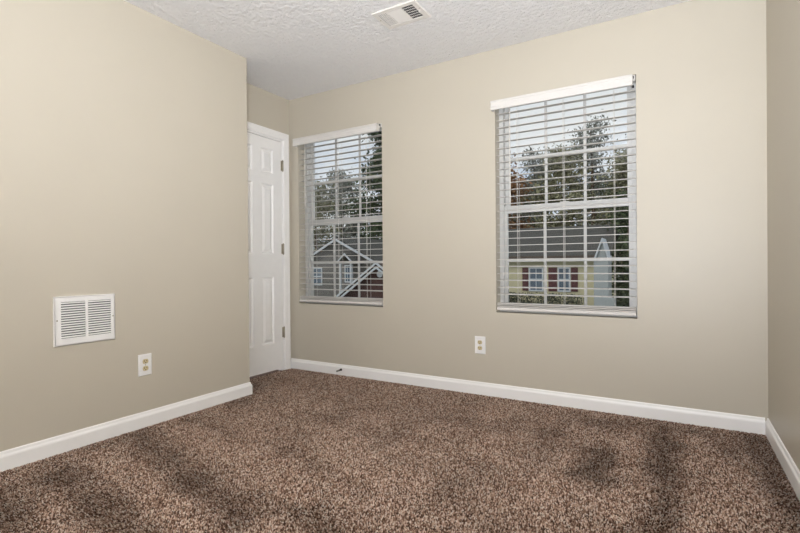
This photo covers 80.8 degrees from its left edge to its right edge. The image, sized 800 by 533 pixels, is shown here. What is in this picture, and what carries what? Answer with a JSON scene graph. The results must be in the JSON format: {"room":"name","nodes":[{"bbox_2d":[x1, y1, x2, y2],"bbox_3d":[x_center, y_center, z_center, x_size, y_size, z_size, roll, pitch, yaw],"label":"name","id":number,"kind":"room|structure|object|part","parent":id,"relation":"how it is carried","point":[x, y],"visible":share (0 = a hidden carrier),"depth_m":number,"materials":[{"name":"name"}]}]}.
{"room":"empty bedroom","nodes":[
{"label":"empty bedroom","id":0,"kind":"room"},
{"bbox_2d":[0,0,249,451],"bbox_3d":[-2.309,-0.250,1.873,0.505,2.590,3.887,0,0,31],"label":"wall","id":1,"kind":"structure","parent":0,"point":[124,164],"depth_m":2.61,"materials":[{"name":"beige paint"}]},
{"bbox_2d":[53,294,114,346],"bbox_3d":[-1.653,0.277,2.473,0.010,0.251,0.297,0,0,31],"label":"air vent","id":2,"kind":"object","parent":1,"relation":"in","point":[80,319],"visible":1,"depth_m":2.46,"materials":[{"name":"white plastic"}]},
{"bbox_2d":[0,382,252,471],"bbox_3d":[-1.744,0.899,2.603,0.314,0.100,2.101,0,0,31],"label":"baseboard","id":3,"kind":"structure","parent":1,"relation":"attached to","point":[16,457],"depth_m":2.58,"materials":[{"name":"white paint"}]},
{"bbox_2d":[138,353,151,376],"bbox_3d":[-1.489,0.575,2.749,0.009,0.125,0.080,0,0,31],"label":"wall outlet","id":4,"kind":"object","parent":1,"relation":"attached to","point":[144,360],"visible":1,"depth_m":2.75,"materials":[{"name":"white plastic"}]},
{"bbox_2d":[247,83,290,335],"bbox_3d":[-1.265,-0.267,3.964,0.120,2.590,0.876,0,0,31],"label":"wall","id":5,"kind":"structure","parent":0,"point":[266,109],"depth_m":4.08,"materials":[{"name":"beige paint"}]},
{"bbox_2d":[247,130,284,376],"bbox_3d":[-1.225,-0.097,3.975,0.176,2.067,0.624,0,0,31],"label":"door","id":6,"kind":"structure","parent":5,"relation":"in","point":[264,153],"depth_m":4.04,"materials":[{"name":"white paint"}]},
{"bbox_2d":[247,121,290,369],"bbox_3d":[-1.190,-0.127,3.955,0.018,2.127,0.727,0,0,31],"label":"trim","id":7,"kind":"structure","parent":5,"relation":"attached to","point":[253,127],"depth_m":4.22,"materials":[{"name":"white paint"}]},
{"bbox_2d":[2,370,799,532],"bbox_3d":[-0.653,1.002,1.463,3.762,0.120,4.883,0,0,31],"label":"floor","id":8,"kind":"structure","parent":0,"point":[274,371],"depth_m":1.88,"materials":[{"name":"brown carpet"}]},
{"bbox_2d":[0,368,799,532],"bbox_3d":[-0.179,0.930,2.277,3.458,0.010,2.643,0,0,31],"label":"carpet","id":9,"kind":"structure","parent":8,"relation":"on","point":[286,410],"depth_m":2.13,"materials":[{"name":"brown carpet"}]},
{"bbox_2d":[124,0,690,99],"bbox_3d":[-0.674,-1.567,1.453,3.762,0.120,4.883,0,0,31],"label":"ceiling","id":10,"kind":"structure","parent":0,"point":[293,49],"depth_m":3.01,"materials":[{"name":"white paint"}]},
{"bbox_2d":[371,0,430,28],"bbox_3d":[0.007,-1.509,2.834,0.294,0.018,0.210,0,0,31],"label":"ceiling vent","id":11,"kind":"object","parent":10,"relation":"in","point":[405,13],"visible":1,"depth_m":2.82,"materials":[{"name":"white metal"}]},
{"bbox_2d":[289,0,767,421],"bbox_3d":[0.533,-0.280,3.488,3.762,2.590,0.170,0,0,31],"label":"wall","id":12,"kind":"structure","parent":0,"point":[697,338],"depth_m":2.98,"materials":[{"name":"beige paint"}]},
{"bbox_2d":[305,129,382,305],"bbox_3d":[-0.464,-0.425,4.123,0.898,1.508,0.083,0,0,31],"label":"window","id":13,"kind":"structure","parent":12,"relation":"in","point":[309,250],"depth_m":4.25,"materials":[{"name":"white plastic"}]},
{"bbox_2d":[292,123,382,304],"bbox_3d":[-0.535,-0.421,4.021,0.908,1.469,0.114,0,0,31],"label":"window blind","id":14,"kind":"object","parent":13,"relation":"attached to","point":[374,127],"visible":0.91,"depth_m":4.01,"materials":[{"name":"white plastic"}]},
{"bbox_3d":[-0.759,-0.390,4.186,0.008,1.383,0.058,0,0,31],"label":"ladder cord","id":15,"kind":"part","parent":14,"relation":"part of","materials":[{"name":"white fabric"}]},
{"bbox_3d":[-0.509,-0.392,4.038,0.008,1.383,0.058,0,0,31],"label":"ladder cord","id":16,"kind":"part","parent":14,"relation":"part of","materials":[{"name":"white fabric"}]},
{"bbox_3d":[-0.511,0.303,4.037,0.884,0.022,0.052,0,0,31],"label":"rail","id":17,"kind":"part","parent":14,"relation":"part of","materials":[{"name":"white plastic"}]},
{"bbox_3d":[-0.260,-0.393,3.891,0.008,1.383,0.058,0,0,31],"label":"ladder cord","id":18,"kind":"part","parent":14,"relation":"part of","materials":[{"name":"white fabric"}]},
{"bbox_3d":[-0.468,-0.059,4.113,0.838,0.732,0.027,0,0,31],"label":"sash","id":19,"kind":"part","parent":13,"relation":"part of","materials":[{"name":"white plastic"}]},
{"bbox_3d":[-0.458,-0.772,4.138,0.838,0.786,0.026,0,0,31],"label":"sash","id":20,"kind":"part","parent":13,"relation":"part of","materials":[{"name":"white plastic"}]},
{"bbox_2d":[475,336,485,353],"bbox_3d":[0.573,0.563,3.368,0.080,0.125,0.009,0,0,31],"label":"wall outlet","id":21,"kind":"object","parent":12,"relation":"attached to","point":[480,342],"visible":1,"depth_m":3.37,"materials":[{"name":"white plastic"}]},
{"bbox_2d":[291,358,764,434],"bbox_3d":[0.490,0.878,3.417,3.446,0.100,0.014,0,0,31],"label":"baseboard","id":22,"kind":"structure","parent":12,"relation":"attached to","point":[728,421],"depth_m":3.09,"materials":[{"name":"white paint"}]},
{"bbox_2d":[499,83,636,316],"bbox_3d":[1.119,-0.434,3.190,0.888,1.508,0.083,0,0,31],"label":"window","id":23,"kind":"structure","parent":12,"relation":"in","point":[633,174],"depth_m":3.14,"materials":[{"name":"white plastic"}]},
{"bbox_2d":[490,74,636,315],"bbox_3d":[1.049,-0.430,3.088,0.898,1.469,0.114,0,0,31],"label":"window blind","id":24,"kind":"object","parent":23,"relation":"attached to","point":[626,80],"visible":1,"depth_m":3.07,"materials":[{"name":"white plastic"}]},
{"bbox_3d":[0.822,-0.400,3.254,0.008,1.383,0.058,0,0,31],"label":"ladder cord","id":25,"kind":"part","parent":24,"relation":"part of","materials":[{"name":"white fabric"}]},
{"bbox_3d":[1.084,-0.401,3.099,0.008,1.383,0.058,0,0,31],"label":"ladder cord","id":26,"kind":"part","parent":24,"relation":"part of","materials":[{"name":"white fabric"}]},
{"bbox_3d":[1.073,0.293,3.103,0.874,0.022,0.052,0,0,31],"label":"rail","id":27,"kind":"part","parent":24,"relation":"part of","materials":[{"name":"white plastic"}]},
{"bbox_3d":[1.347,-0.403,2.944,0.008,1.383,0.058,0,0,31],"label":"ladder cord","id":28,"kind":"part","parent":24,"relation":"part of","materials":[{"name":"white fabric"}]},
{"bbox_3d":[1.126,-0.782,3.204,0.828,0.786,0.026,0,0,31],"label":"sash","id":29,"kind":"part","parent":23,"relation":"part of","materials":[{"name":"white plastic"}]},
{"bbox_3d":[1.116,-0.068,3.180,0.828,0.732,0.027,0,0,31],"label":"sash","id":30,"kind":"part","parent":23,"relation":"part of","materials":[{"name":"white plastic"}]},
{"bbox_2d":[766,0,799,470],"bbox_3d":[0.847,-0.271,0.493,0.120,2.590,4.713,0,0,31],"label":"wall","id":31,"kind":"structure","parent":0,"point":[782,16],"depth_m":2.15,"materials":[{"name":"beige paint"}]},
{"bbox_2d":[765,418,799,501],"bbox_3d":[1.251,0.880,1.298,0.014,0.100,2.893,0,0,31],"label":"baseboard","id":32,"kind":"structure","parent":31,"relation":"attached to","point":[786,461],"depth_m":2.11,"materials":[{"name":"white paint"}]},
{"label":"outside","id":33,"kind":"structure","parent":0,"visible":0},
{"bbox_3d":[18.479,3.198,60.872,150.000,0.500,116.400,0,0,31],"label":"ground","id":34,"kind":"structure","parent":33,"visible":0},
{"bbox_2d":[313,173,348,250],"bbox_3d":[-8.996,-3.393,51.138,7.421,13.218,7.337,0,0,31],"label":"tree","id":35,"kind":"object","parent":34,"relation":"on","point":[328,208],"visible":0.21,"depth_m":50.69,"materials":[{"name":"green plant"}]},
{"bbox_2d":[319,167,365,237],"bbox_3d":[-7.508,-5.357,63.739,7.902,17.024,8.007,0,0,31],"label":"tree","id":36,"kind":"object","parent":34,"relation":"on","point":[350,228],"visible":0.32,"depth_m":62.69,"materials":[{"name":"green plant"}]},
{"bbox_2d":[314,236,382,296],"bbox_3d":[-2.828,0.475,38.175,7.300,5.470,9.800,0,0,31],"label":"house","id":37,"kind":"structure","parent":34,"relation":"on","point":[352,243],"depth_m":35.30,"materials":[{"name":"grey"}]},
{"bbox_3d":[-6.423,0.771,36.268,0.920,1.170,0.020,0,0,31],"label":"pane","id":38,"kind":"part","parent":37,"relation":"part of","materials":[{"name":"blue glass"}]},
{"bbox_3d":[-4.230,1.509,33.520,0.140,3.460,0.140,0,0,31],"label":"porch post","id":39,"kind":"part","parent":37,"relation":"part of","materials":[{"name":"white wood"}]},
{"bbox_3d":[-4.788,-1.087,34.865,7.300,1.990,0.070,0,0,31],"label":"gable trim","id":40,"kind":"part","parent":37,"relation":"part of","materials":[{"name":"white wood"}]},
{"bbox_3d":[-3.775,0.531,34.706,0.570,1.120,0.020,0,0,31],"label":"pane","id":41,"kind":"part","parent":37,"relation":"part of","materials":[{"name":"blue glass"}]},
{"bbox_3d":[-3.429,1.504,33.048,0.140,3.460,0.140,0,0,31],"label":"porch post","id":42,"kind":"part","parent":37,"relation":"part of","materials":[{"name":"white wood"}]},
{"bbox_2d":[331,131,382,239],"bbox_3d":[-0.609,-8.626,49.374,11.316,23.550,11.290,-1,0,-45],"label":"tree","id":43,"kind":"object","parent":34,"relation":"on","point":[379,228],"visible":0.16,"depth_m":48.04,"materials":[{"name":"green plant"}]},
{"bbox_2d":[336,263,382,297],"bbox_3d":[0.106,1.453,28.353,5.800,3.540,5.660,0,0,31],"label":"garage","id":44,"kind":"structure","parent":34,"relation":"on","point":[375,267],"depth_m":26.49,"materials":[{"name":"red brick"}]},
{"bbox_2d":[508,151,538,228],"bbox_3d":[9.444,-3.584,43.206,6.788,13.355,6.730,-1,0,-31],"label":"tree","id":45,"kind":"object","parent":34,"relation":"on","point":[513,185],"visible":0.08,"depth_m":42.16,"materials":[{"name":"green plant"}]},
{"bbox_2d":[510,146,555,228],"bbox_3d":[14.337,-4.758,49.500,6.122,15.574,6.871,-1,0,-11],"label":"tree","id":46,"kind":"object","parent":34,"relation":"on","point":[536,168],"visible":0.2,"depth_m":48.24,"materials":[{"name":"green plant"}]},
{"bbox_2d":[508,191,558,227],"bbox_3d":[16.326,-3.586,57.678,7.594,13.136,7.662,-1,0,-23],"label":"tree","id":47,"kind":"object","parent":34,"relation":"on","point":[525,200],"visible":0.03,"depth_m":57.61,"materials":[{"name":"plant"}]},
{"bbox_2d":[509,292,587,304],"bbox_3d":[6.653,2.377,29.316,9.827,1.583,2.162,0,0,31],"label":"hedge","id":48,"kind":"object","parent":34,"relation":"on","point":[560,300],"visible":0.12,"depth_m":28.02,"materials":[{"name":"green plant"}]},
{"bbox_2d":[526,142,598,227],"bbox_3d":[13.628,-3.815,39.602,6.342,13.774,6.140,0,0,31],"label":"tree","id":49,"kind":"object","parent":34,"relation":"on","point":[569,217],"visible":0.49,"depth_m":38.97,"materials":[{"name":"green plant"}]},
{"bbox_2d":[509,224,620,305],"bbox_3d":[9.235,0.181,32.806,11.600,5.900,11.100,0,0,31],"label":"house","id":50,"kind":"structure","parent":34,"relation":"on","point":[523,248],"depth_m":29.48,"materials":[{"name":"yellow"}]},
{"bbox_2d":[522,268,527,290],"bbox_3d":[8.014,0.807,30.069,0.370,1.470,0.065,0,0,31],"label":"shutter","id":51,"kind":"object","parent":50,"relation":"hanging from","point":[524,270],"depth_m":30.05,"materials":[{"name":"red wood"}]},
{"bbox_3d":[8.611,0.808,29.732,0.740,1.340,0.020,0,0,31],"label":"pane","id":52,"kind":"part","parent":50,"relation":"part of","materials":[{"name":"blue glass"}]},
{"bbox_2d":[548,267,556,290],"bbox_3d":[9.483,0.798,29.203,0.520,1.470,0.065,0,0,31],"label":"shutter","id":53,"kind":"object","parent":50,"relation":"hanging from","point":[550,269],"depth_m":29.18,"materials":[{"name":"red wood"}]},
{"bbox_3d":[10.075,0.799,28.869,0.580,1.340,0.020,0,0,31],"label":"pane","id":54,"kind":"part","parent":50,"relation":"part of","materials":[{"name":"glass"}]},
{"bbox_2d":[571,267,577,291],"bbox_3d":[10.595,0.791,28.548,0.380,1.470,0.065,0,0,31],"label":"shutter","id":55,"kind":"object","parent":50,"relation":"hanging from","point":[574,284],"depth_m":28.52,"materials":[{"name":"red wood"}]},
{"bbox_2d":[560,114,616,225],"bbox_3d":[19.207,-6.106,46.532,6.772,18.214,6.226,0,0,31],"label":"tree","id":56,"kind":"object","parent":34,"relation":"on","point":[591,133],"visible":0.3,"depth_m":46.13,"materials":[{"name":"green plant"}]},
{"bbox_2d":[577,174,625,278],"bbox_3d":[24.047,-4.050,53.480,8.826,13.967,7.532,0,0,-1],"label":"tree","id":57,"kind":"object","parent":34,"relation":"on","point":[607,191],"visible":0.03,"depth_m":53.25,"materials":[{"name":"green plant"}]},
{"bbox_2d":[587,148,627,291],"bbox_3d":[18.562,-3.451,37.807,5.718,12.981,6.758,-1,0,-42],"label":"tree","id":58,"kind":"object","parent":34,"relation":"on","point":[622,175],"visible":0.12,"depth_m":37.92,"materials":[{"name":"green plant"}]},
{"bbox_2d":[603,188,628,306],"bbox_3d":[14.337,-0.748,29.190,3.895,8.588,4.395,0,0,31],"label":"tree","id":59,"kind":"object","parent":34,"relation":"on","point":[619,214],"visible":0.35,"depth_m":29.08,"materials":[{"name":"green plant"}]}
]}

